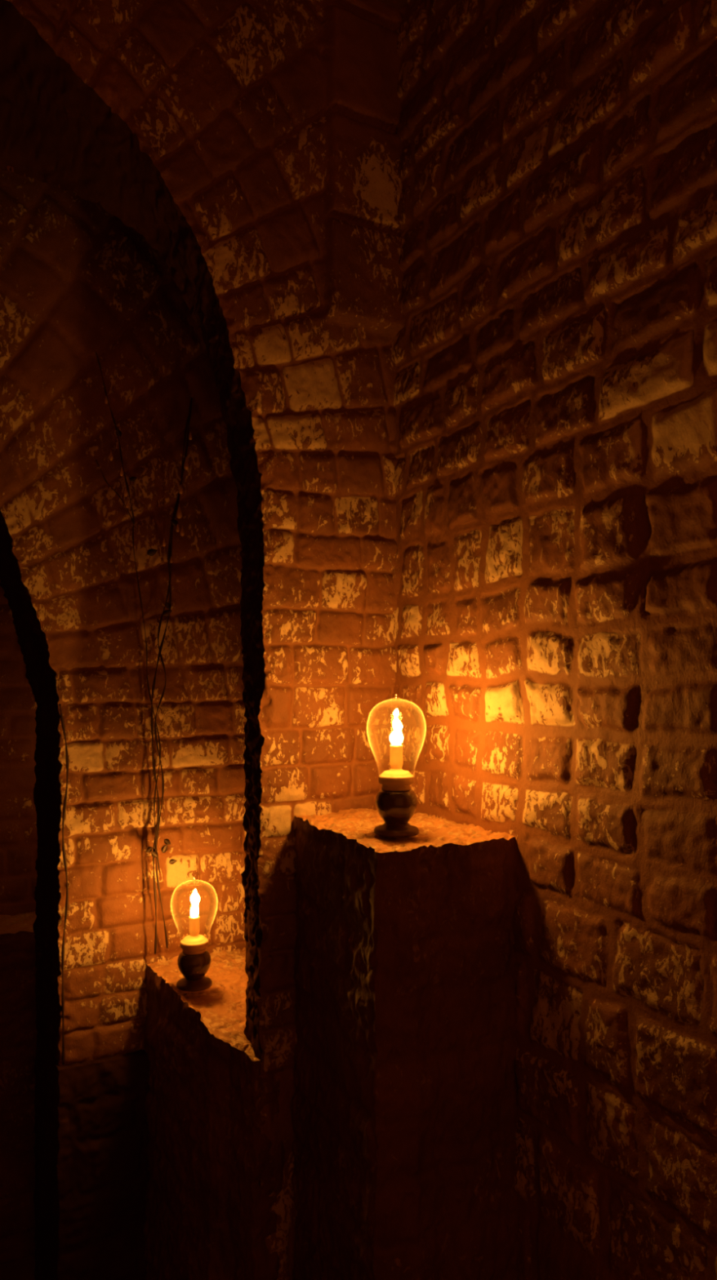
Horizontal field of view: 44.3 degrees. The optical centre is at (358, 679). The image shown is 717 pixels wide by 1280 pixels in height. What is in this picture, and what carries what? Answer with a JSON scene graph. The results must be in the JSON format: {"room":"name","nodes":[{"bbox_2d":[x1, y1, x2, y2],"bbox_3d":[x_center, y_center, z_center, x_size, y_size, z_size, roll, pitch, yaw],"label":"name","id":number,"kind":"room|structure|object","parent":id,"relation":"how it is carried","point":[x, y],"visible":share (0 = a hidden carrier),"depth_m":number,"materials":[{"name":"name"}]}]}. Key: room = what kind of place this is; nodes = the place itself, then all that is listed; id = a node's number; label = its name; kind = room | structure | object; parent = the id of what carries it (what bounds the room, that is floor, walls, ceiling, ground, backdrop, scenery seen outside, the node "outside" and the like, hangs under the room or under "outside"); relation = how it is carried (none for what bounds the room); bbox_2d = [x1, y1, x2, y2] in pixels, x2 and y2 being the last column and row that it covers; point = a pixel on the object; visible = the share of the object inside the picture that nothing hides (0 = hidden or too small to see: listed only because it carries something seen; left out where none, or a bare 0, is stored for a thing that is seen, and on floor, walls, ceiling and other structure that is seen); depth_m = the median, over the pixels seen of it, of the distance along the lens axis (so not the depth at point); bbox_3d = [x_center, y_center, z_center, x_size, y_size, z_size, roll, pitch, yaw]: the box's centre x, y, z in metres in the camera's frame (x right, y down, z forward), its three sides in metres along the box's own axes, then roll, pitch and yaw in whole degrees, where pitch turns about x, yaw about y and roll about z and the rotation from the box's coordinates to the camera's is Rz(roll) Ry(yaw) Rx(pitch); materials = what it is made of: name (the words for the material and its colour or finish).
{"room":"brick vaulted cellar","nodes":[
{"label":"brick vaulted cellar","id":0,"kind":"room"},
{"bbox_2d":[0,1253,35,1279],"bbox_3d":[-0.658,2.442,1.294,3.020,0.035,5.900,0,0,-29],"label":"floor","id":1,"kind":"structure","parent":0,"point":[23,1268],"depth_m":3.65,"materials":[{"name":"stone"}]},
{"bbox_2d":[0,911,37,1263],"bbox_3d":[-1.322,1.759,3.973,1.430,1.402,0.378,0,0,-29],"label":"stone ledge","id":2,"kind":"object","parent":1,"relation":"on","point":[18,969],"visible":0.17,"depth_m":3.72,"materials":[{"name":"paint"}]},
{"bbox_2d":[142,947,284,1279],"bbox_3d":[-0.379,1.756,3.070,0.557,1.407,0.848,0,0,-29],"label":"stone pedestal","id":3,"kind":"object","parent":1,"relation":"on","point":[207,1213],"visible":0.79,"depth_m":2.83,"materials":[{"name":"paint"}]},
{"bbox_2d":[176,888,212,991],"bbox_3d":[-0.565,0.867,3.032,0.160,0.375,0.160,0,0,0],"label":"candle lamp","id":4,"kind":"object","parent":3,"relation":"on","point":[193,962],"visible":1,"depth_m":3.00,"materials":[{"name":"wood"}]},
{"bbox_2d":[177,950,211,980],"bbox_3d":[-0.565,0.980,3.032,0.114,0.092,0.114,0,0,0],"label":"vase","id":5,"kind":"object","parent":4,"relation":"on","point":[193,965],"depth_m":2.99,"materials":[{"name":"ceramic"}]},
{"bbox_2d":[189,915,199,936],"bbox_3d":[-0.565,0.850,3.032,0.035,0.069,0.035,0,0,0],"label":"candle","id":6,"kind":"object","parent":4,"relation":"on","point":[193,920],"depth_m":3.02,"materials":[{"name":"beige wax"}]},
{"bbox_2d":[290,808,519,1279],"bbox_3d":[0.092,1.435,2.514,0.462,2.055,0.663,0,0,-29],"label":"stone pedestal","id":7,"kind":"object","parent":1,"relation":"on","point":[405,1107],"visible":0.89,"depth_m":2.27,"materials":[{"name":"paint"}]},
{"bbox_2d":[373,708,418,837],"bbox_3d":[0.102,0.227,2.374,0.160,0.375,0.160,0,0,0],"label":"candle lamp","id":8,"kind":"object","parent":7,"relation":"on","point":[396,802],"visible":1,"depth_m":2.34,"materials":[{"name":"wood"}]},
{"bbox_2d":[374,789,417,824],"bbox_3d":[0.102,0.340,2.374,0.114,0.092,0.114,0,0,0],"label":"vase","id":9,"kind":"object","parent":8,"relation":"on","point":[395,806],"depth_m":2.33,"materials":[{"name":"wood"}]},
{"bbox_2d":[389,744,402,768],"bbox_3d":[0.102,0.210,2.374,0.035,0.069,0.035,0,0,0],"label":"candle","id":10,"kind":"object","parent":8,"relation":"on","point":[395,750],"depth_m":2.36,"materials":[{"name":"beige wax"}]},
{"bbox_2d":[0,586,37,915],"bbox_3d":[-2.049,0.135,3.769,3.020,4.670,0.049,0,0,-29],"label":"wall","id":11,"kind":"structure","parent":0,"point":[18,706],"depth_m":4.04,"materials":[{"name":"brick"}]},
{"bbox_2d":[0,168,246,1279],"bbox_3d":[-1.656,0.125,3.075,3.005,4.677,0.489,0,0,-29],"label":"wall","id":12,"kind":"structure","parent":0,"point":[77,282],"depth_m":3.26,"materials":[{"name":"brick"}]},
{"bbox_2d":[58,703,68,1064],"bbox_3d":[-1.042,0.724,3.123,0.027,1.278,0.034,0,0,40],"label":"vine","id":13,"kind":"object","parent":12,"relation":"attached to","point":[60,704],"visible":1,"depth_m":3.12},
{"bbox_2d":[54,1049,150,1279],"bbox_3d":[-0.898,1.917,3.231,0.412,1.074,0.083,0,0,-29],"label":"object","id":14,"kind":"structure","parent":12,"relation":"attached to","point":[103,1175],"depth_m":3.19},
{"bbox_2d":[95,351,137,524],"bbox_3d":[-0.870,-0.867,3.162,0.147,0.600,0.032,0,0,-27],"label":"vine","id":15,"kind":"object","parent":12,"relation":"attached to","point":[118,433],"visible":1,"depth_m":3.17,"materials":[{"name":"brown plant"}]},
{"bbox_2d":[132,397,192,954],"bbox_3d":[-0.720,-0.027,3.250,0.228,2.070,0.042,0,0,-29],"label":"vine","id":16,"kind":"object","parent":12,"relation":"attached to","point":[184,465],"visible":1,"depth_m":3.25,"materials":[{"name":"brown plant"}]},
{"bbox_2d":[0,0,404,1279],"bbox_3d":[-1.190,0.122,2.239,3.009,4.670,0.251,0,0,-29],"label":"wall","id":17,"kind":"structure","parent":0,"point":[254,145],"depth_m":2.69,"materials":[{"name":"brick"}]},
{"bbox_2d":[377,0,407,9],"bbox_3d":[-0.658,-2.163,1.294,3.020,0.038,5.900,0,0,-29],"label":"ceiling","id":18,"kind":"structure","parent":0,"point":[397,4],"depth_m":2.81,"materials":[{"name":"stone"}]},
{"bbox_2d":[389,0,716,1279],"bbox_3d":[0.619,0.135,2.011,0.069,4.670,5.900,0,0,-29],"label":"wall","id":19,"kind":"structure","parent":0,"point":[553,572],"depth_m":2.14,"materials":[{"name":"brick"}]}
]}

